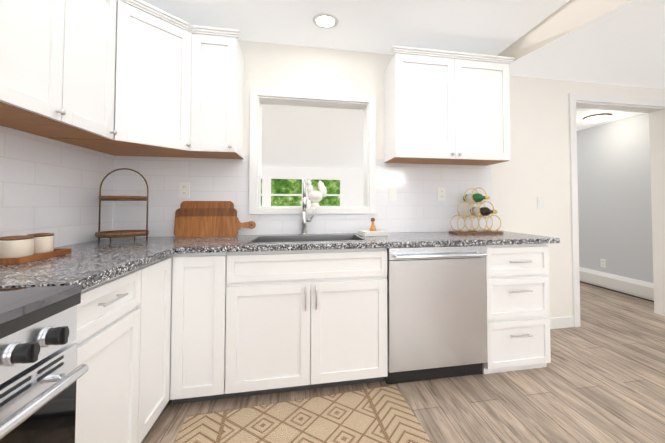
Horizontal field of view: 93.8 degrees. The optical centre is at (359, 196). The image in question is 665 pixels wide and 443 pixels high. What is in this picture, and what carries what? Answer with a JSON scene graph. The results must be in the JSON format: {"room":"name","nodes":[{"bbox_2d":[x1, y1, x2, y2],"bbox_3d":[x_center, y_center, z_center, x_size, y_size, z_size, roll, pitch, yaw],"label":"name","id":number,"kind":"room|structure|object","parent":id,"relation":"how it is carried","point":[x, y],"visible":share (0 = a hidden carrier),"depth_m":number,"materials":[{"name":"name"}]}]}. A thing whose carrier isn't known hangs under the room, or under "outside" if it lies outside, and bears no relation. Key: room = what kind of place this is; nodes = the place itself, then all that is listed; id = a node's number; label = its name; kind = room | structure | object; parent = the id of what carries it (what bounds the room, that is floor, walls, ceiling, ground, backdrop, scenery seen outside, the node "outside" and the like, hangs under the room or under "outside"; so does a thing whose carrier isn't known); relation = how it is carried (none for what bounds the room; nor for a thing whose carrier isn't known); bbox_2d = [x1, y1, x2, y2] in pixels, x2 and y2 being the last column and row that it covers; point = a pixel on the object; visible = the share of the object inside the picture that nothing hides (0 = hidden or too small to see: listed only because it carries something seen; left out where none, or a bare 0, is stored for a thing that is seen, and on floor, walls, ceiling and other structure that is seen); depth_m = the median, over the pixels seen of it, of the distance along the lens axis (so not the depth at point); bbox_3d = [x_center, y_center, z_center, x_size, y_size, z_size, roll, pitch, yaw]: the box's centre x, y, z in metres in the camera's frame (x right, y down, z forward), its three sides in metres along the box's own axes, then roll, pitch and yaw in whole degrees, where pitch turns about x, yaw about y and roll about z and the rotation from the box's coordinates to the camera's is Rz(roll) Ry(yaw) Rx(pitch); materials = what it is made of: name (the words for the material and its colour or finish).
{"room":"kitchen","nodes":[
{"label":"kitchen","id":0,"kind":"room"},
{"bbox_2d":[261,166,362,206],"bbox_3d":[-1.718,0.000,6.899,3.840,2.700,0.120,0,-2,-11],"label":"wall","id":1,"kind":"structure","parent":0,"point":[352,187],"depth_m":7.05,"materials":[{"name":"white paint"}]},
{"bbox_2d":[261,177,263,206],"bbox_3d":[-2.472,-0.032,6.745,0.740,0.782,0.040,0,-2,-11],"label":"window","id":2,"kind":"structure","parent":1,"relation":"in","point":[262,178],"depth_m":6.79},
{"bbox_2d":[269,177,303,206],"bbox_3d":[-1.632,-0.027,6.906,0.740,0.782,0.040,0,-2,-11],"label":"window","id":3,"kind":"structure","parent":1,"relation":"in","point":[270,194],"depth_m":6.87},
{"bbox_2d":[309,178,341,206],"bbox_3d":[-0.783,-0.022,7.070,0.740,0.782,0.040,0,-2,-11],"label":"window","id":4,"kind":"structure","parent":1,"relation":"in","point":[340,179],"depth_m":7.10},
{"bbox_2d":[261,104,362,168],"bbox_3d":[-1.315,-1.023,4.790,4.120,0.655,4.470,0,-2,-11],"label":"window shade","id":5,"kind":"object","parent":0,"point":[297,136],"depth_m":4.99,"materials":[{"name":"white fabric"}]},
{"bbox_2d":[116,0,664,88],"bbox_3d":[1.444,-1.151,0.043,5.800,0.530,5.600,0,-2,-11],"label":"ceiling","id":6,"kind":"structure","parent":0,"point":[617,42],"depth_m":2.20,"materials":[{"name":"paint"}]},
{"bbox_2d":[313,13,337,28],"bbox_3d":[-0.242,-1.232,2.186,0.180,0.006,0.180,0,-2,-11],"label":"recessed light","id":7,"kind":"object","parent":6,"relation":"in","point":[325,20],"visible":1,"depth_m":2.17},
{"bbox_2d":[141,282,664,442],"bbox_3d":[0.493,1.245,2.135,6.850,0.060,10.500,0,-2,-11],"label":"floor","id":8,"kind":"structure","parent":0,"point":[600,378],"depth_m":1.88,"materials":[{"name":"brown wood"}]},
{"bbox_2d":[0,285,88,442],"bbox_3d":[-1.060,0.699,0.470,0.724,0.897,0.775,0,-2,-11],"label":"range","id":9,"kind":"object","parent":8,"relation":"on","point":[41,372],"visible":1,"depth_m":0.78,"materials":[{"name":"silver metal"}]},
{"bbox_2d":[71,269,140,442],"bbox_3d":[-1.225,0.743,1.089,0.651,0.884,0.494,0,-2,-11],"label":"base cabinet","id":10,"kind":"object","parent":8,"relation":"on","point":[107,340],"visible":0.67,"depth_m":1.18,"materials":[{"name":"white wood"}]},
{"bbox_2d":[136,256,171,442],"bbox_3d":[-1.380,0.763,1.803,0.618,0.884,0.962,0,-2,-11],"label":"base cabinet","id":11,"kind":"object","parent":8,"relation":"on","point":[154,306],"visible":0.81,"depth_m":1.54,"materials":[{"name":"white wood"}]},
{"bbox_2d":[0,243,179,289],"bbox_3d":[-1.251,0.287,1.246,0.660,0.035,0.780,0,-2,-11],"label":"countertop","id":12,"kind":"structure","parent":11,"relation":"on","point":[85,265],"depth_m":1.20,"materials":[{"name":"stone"}]},
{"bbox_2d":[0,233,70,264],"bbox_3d":[-1.432,0.218,1.345,0.140,0.106,0.280,0,-2,-11],"label":"tray","id":13,"kind":"object","parent":12,"relation":"on","point":[18,249],"visible":1,"depth_m":1.28,"materials":[{"name":"brown wood"}]},
{"bbox_2d":[169,252,227,403],"bbox_3d":[-0.978,0.770,2.051,0.300,0.884,0.626,0,-2,-11],"label":"base cabinet","id":14,"kind":"object","parent":8,"relation":"on","point":[198,330],"visible":0.85,"depth_m":1.76,"materials":[{"name":"white wood"}]},
{"bbox_2d":[175,384,431,442],"bbox_3d":[-0.241,1.187,1.374,1.200,0.010,0.976,0,-2,-14],"label":"rug","id":15,"kind":"object","parent":8,"relation":"on","point":[382,414],"visible":1,"depth_m":1.63,"materials":[{"name":"fabric"}]},
{"bbox_2d":[225,248,387,397],"bbox_3d":[-0.352,0.773,2.155,0.964,0.884,0.659,0,-2,-11],"label":"base cabinet","id":16,"kind":"object","parent":8,"relation":"on","point":[297,320],"visible":0.98,"depth_m":1.86,"materials":[{"name":"white wood"}]},
{"bbox_2d":[60,231,559,252],"bbox_3d":[-0.185,0.314,2.201,3.116,0.035,0.646,0,-2,-11],"label":"countertop","id":17,"kind":"structure","parent":16,"relation":"on","point":[239,243],"depth_m":2.00,"materials":[{"name":"stone"}]},
{"bbox_2d":[95,168,148,242],"bbox_3d":[-1.542,0.053,2.026,0.306,0.474,0.280,0,-2,-11],"label":"tiered stand","id":18,"kind":"object","parent":17,"relation":"on","point":[118,234],"visible":1,"depth_m":2.01,"materials":[{"name":"brown metal"}]},
{"bbox_2d":[174,201,255,237],"bbox_3d":[-1.066,0.168,2.312,0.564,0.265,0.099,0,-2,-11],"label":"cutting boards","id":19,"kind":"object","parent":17,"relation":"on","point":[206,219],"visible":1,"depth_m":2.28,"materials":[{"name":"brown wood"}]},
{"bbox_2d":[248,234,367,242],"bbox_3d":[-0.358,0.411,2.163,0.748,0.237,0.448,0,-2,-11],"label":"sink basin","id":20,"kind":"object","parent":17,"relation":"in","point":[303,238],"visible":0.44,"depth_m":2.35,"materials":[{"name":"silver metal"}]},
{"bbox_2d":[301,179,315,234],"bbox_3d":[-0.386,0.085,2.357,0.124,0.430,0.215,0,-2,-11],"label":"faucet","id":21,"kind":"object","parent":17,"relation":"on","point":[305,220],"visible":1,"depth_m":2.41,"materials":[{"name":"silver metal"}]},
{"bbox_2d":[357,218,388,236],"bbox_3d":[0.100,0.232,2.378,0.200,0.136,0.140,1,-2,-23],"label":"brush","id":22,"kind":"object","parent":17,"relation":"on","point":[372,231],"visible":0.98,"depth_m":2.34,"materials":[{"name":"white ceramic"}]},
{"bbox_2d":[449,187,502,234],"bbox_3d":[0.953,0.117,2.528,0.400,0.375,0.316,0,-2,-11],"label":"wine rack","id":23,"kind":"object","parent":17,"relation":"on","point":[478,211],"visible":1,"depth_m":2.50,"materials":[{"name":"gold metal"}]},
{"bbox_2d":[384,245,486,384],"bbox_3d":[0.463,0.777,2.292,0.680,0.883,0.698,0,-2,-11],"label":"dishwasher","id":24,"kind":"object","parent":8,"relation":"on","point":[437,312],"visible":0.81,"depth_m":2.01,"materials":[{"name":"silver metal"}]},
{"bbox_2d":[482,244,550,373],"bbox_3d":[1.039,0.781,2.423,0.493,0.884,0.659,0,-2,-11],"label":"drawers","id":25,"kind":"object","parent":8,"relation":"on","point":[518,313],"visible":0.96,"depth_m":2.14,"materials":[{"name":"white wood"}]},
{"bbox_2d":[170,40,664,317],"bbox_3d":[0.899,-0.041,2.836,5.800,2.550,0.150,0,-2,-11],"label":"wall","id":26,"kind":"structure","parent":0,"point":[530,171],"depth_m":2.90,"materials":[{"name":"beige paint"}]},
{"bbox_2d":[49,0,202,157],"bbox_3d":[-1.418,-0.716,2.017,0.626,0.832,0.612,0,-2,-11],"label":"upper cabinet","id":27,"kind":"object","parent":26,"relation":"attached to","point":[152,89],"visible":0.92,"depth_m":1.88,"materials":[{"name":"white wood"}]},
{"bbox_2d":[190,25,244,158],"bbox_3d":[-0.997,-0.709,2.229,0.313,0.832,0.353,0,-2,-11],"label":"upper cabinet","id":28,"kind":"object","parent":26,"relation":"attached to","point":[217,92],"visible":1,"depth_m":2.10,"materials":[{"name":"white wood"}]},
{"bbox_2d":[112,155,491,236],"bbox_3d":[-0.294,-0.005,2.524,3.022,0.620,0.008,0,-2,-11],"label":"tile backsplash","id":29,"kind":"structure","parent":26,"relation":"attached to","point":[417,206],"depth_m":2.45,"materials":[{"name":"white tile"}]},
{"bbox_2d":[179,182,189,197],"bbox_3d":[-1.313,-0.046,2.320,0.072,0.116,0.008,0,-2,-11],"label":"electrical outlet","id":30,"kind":"object","parent":29,"relation":"attached to","point":[184,189],"visible":1,"depth_m":2.32,"materials":[{"name":"white plastic"}]},
{"bbox_2d":[388,187,396,200],"bbox_3d":[0.278,-0.017,2.625,0.072,0.116,0.010,0,-2,-11],"label":"light switch","id":31,"kind":"object","parent":29,"relation":"attached to","point":[392,193],"visible":1,"depth_m":2.62,"materials":[{"name":"white plastic"}]},
{"bbox_2d":[437,187,445,200],"bbox_3d":[0.715,-0.019,2.710,0.072,0.116,0.008,0,-2,-11],"label":"electrical outlet","id":32,"kind":"object","parent":29,"relation":"attached to","point":[441,194],"visible":1,"depth_m":2.71,"materials":[{"name":"white plastic"}]},
{"bbox_2d":[249,88,375,213],"bbox_3d":[-0.380,-0.347,2.600,1.009,0.988,0.206,0,-2,-11],"label":"window","id":33,"kind":"structure","parent":26,"relation":"in","point":[259,98],"depth_m":2.54,"materials":[{"name":"white wood"}]},
{"bbox_2d":[306,178,326,206],"bbox_3d":[-0.372,-0.033,2.575,0.194,0.240,0.080,0,-2,-11],"label":"rooster figurine","id":34,"kind":"object","parent":33,"relation":"on","point":[315,197],"visible":0.98,"depth_m":2.55,"materials":[{"name":"white ceramic"}]},
{"bbox_2d":[384,45,514,165],"bbox_3d":[0.714,-0.700,2.559,1.021,0.832,0.353,0,-2,-11],"label":"upper cabinet","id":35,"kind":"object","parent":26,"relation":"attached to","point":[447,107],"visible":1,"depth_m":2.42,"materials":[{"name":"white wood"}]},
{"bbox_2d":[537,196,543,208],"bbox_3d":[1.695,0.061,2.905,0.072,0.116,0.010,0,-2,-11],"label":"light switch","id":36,"kind":"object","parent":26,"relation":"attached to","point":[540,202],"visible":1,"depth_m":2.90,"materials":[{"name":"white plastic"}]},
{"bbox_2d":[550,316,573,328],"bbox_3d":[1.655,1.185,2.862,0.748,0.100,0.015,0,-2,-11],"label":"baseboard","id":37,"kind":"structure","parent":26,"relation":"attached to","point":[561,322],"depth_m":2.89,"materials":[{"name":"white wood"}]},
{"bbox_2d":[569,93,664,326],"bbox_3d":[2.617,0.127,3.153,1.239,2.233,0.168,0,-2,-11],"label":"door frame","id":38,"kind":"structure","parent":26,"relation":"attached to","point":[576,100],"depth_m":2.98,"materials":[{"name":"white wood"}]},
{"bbox_2d":[576,108,641,130],"bbox_3d":[1.961,-1.033,5.412,2.750,0.100,4.450,0,-2,-11],"label":"ceiling","id":39,"kind":"structure","parent":0,"point":[581,113],"depth_m":3.94,"materials":[{"name":"white paint"}]},
{"bbox_2d":[583,113,611,122],"bbox_3d":[3.063,-0.994,3.999,0.300,0.058,0.300,0,-2,-11],"label":"ceiling light fixture","id":40,"kind":"object","parent":39,"relation":"attached to","point":[595,118],"visible":1,"depth_m":3.93,"materials":[{"name":"white glass"}]},
{"bbox_2d":[577,113,653,282],"bbox_3d":[3.223,0.091,5.700,0.150,2.450,4.600,0,-2,-11],"label":"wall","id":41,"kind":"structure","parent":0,"point":[614,197],"depth_m":4.11,"materials":[{"name":"grey paint"}]},
{"bbox_2d":[600,259,605,267],"bbox_3d":[3.401,0.937,4.335,0.008,0.116,0.072,0,-2,-11],"label":"outlet","id":42,"kind":"object","parent":41,"relation":"attached to","point":[603,262],"visible":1,"depth_m":4.33,"materials":[{"name":"white plastic"}]},
{"bbox_2d":[579,267,653,301],"bbox_3d":[3.148,1.202,5.486,0.065,0.215,4.230,0,-2,-11],"label":"baseboard heater","id":43,"kind":"object","parent":41,"relation":"attached to","point":[643,290],"depth_m":4.06,"materials":[{"name":"white metal"}]},
{"bbox_3d":[-1.330,-0.136,-0.521,0.150,2.550,5.600,0,-2,-11],"label":"wall","id":44,"kind":"structure","parent":0,"visible":0},
{"bbox_2d":[0,0,65,120],"bbox_3d":[-1.375,-0.742,1.074,0.354,0.832,0.490,0,-2,-11],"label":"upper cabinet","id":45,"kind":"object","parent":44,"relation":"attached to","point":[31,51],"visible":1,"depth_m":1.20,"materials":[{"name":"white wood"}]},
{"bbox_2d":[0,126,113,247],"bbox_3d":[-1.556,-0.076,1.064,0.008,0.680,2.400,0,-2,-11],"label":"tile backsplash","id":46,"kind":"structure","parent":44,"relation":"attached to","point":[47,185],"depth_m":1.69,"materials":[{"name":"white tile"}]},
{"bbox_2d":[0,0,116,139],"bbox_3d":[-1.457,-0.730,1.500,0.354,0.832,0.374,0,-2,-11],"label":"upper cabinet","id":47,"kind":"object","parent":44,"relation":"attached to","point":[88,80],"visible":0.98,"depth_m":1.51,"materials":[{"name":"white wood"}]},
{"label":"outside","id":48,"kind":"structure","parent":0,"visible":0},
{"bbox_2d":[261,179,339,206],"bbox_3d":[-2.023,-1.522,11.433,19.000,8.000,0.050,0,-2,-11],"label":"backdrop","id":49,"kind":"structure","parent":48,"point":[286,186],"depth_m":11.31,"materials":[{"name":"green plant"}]}
]}

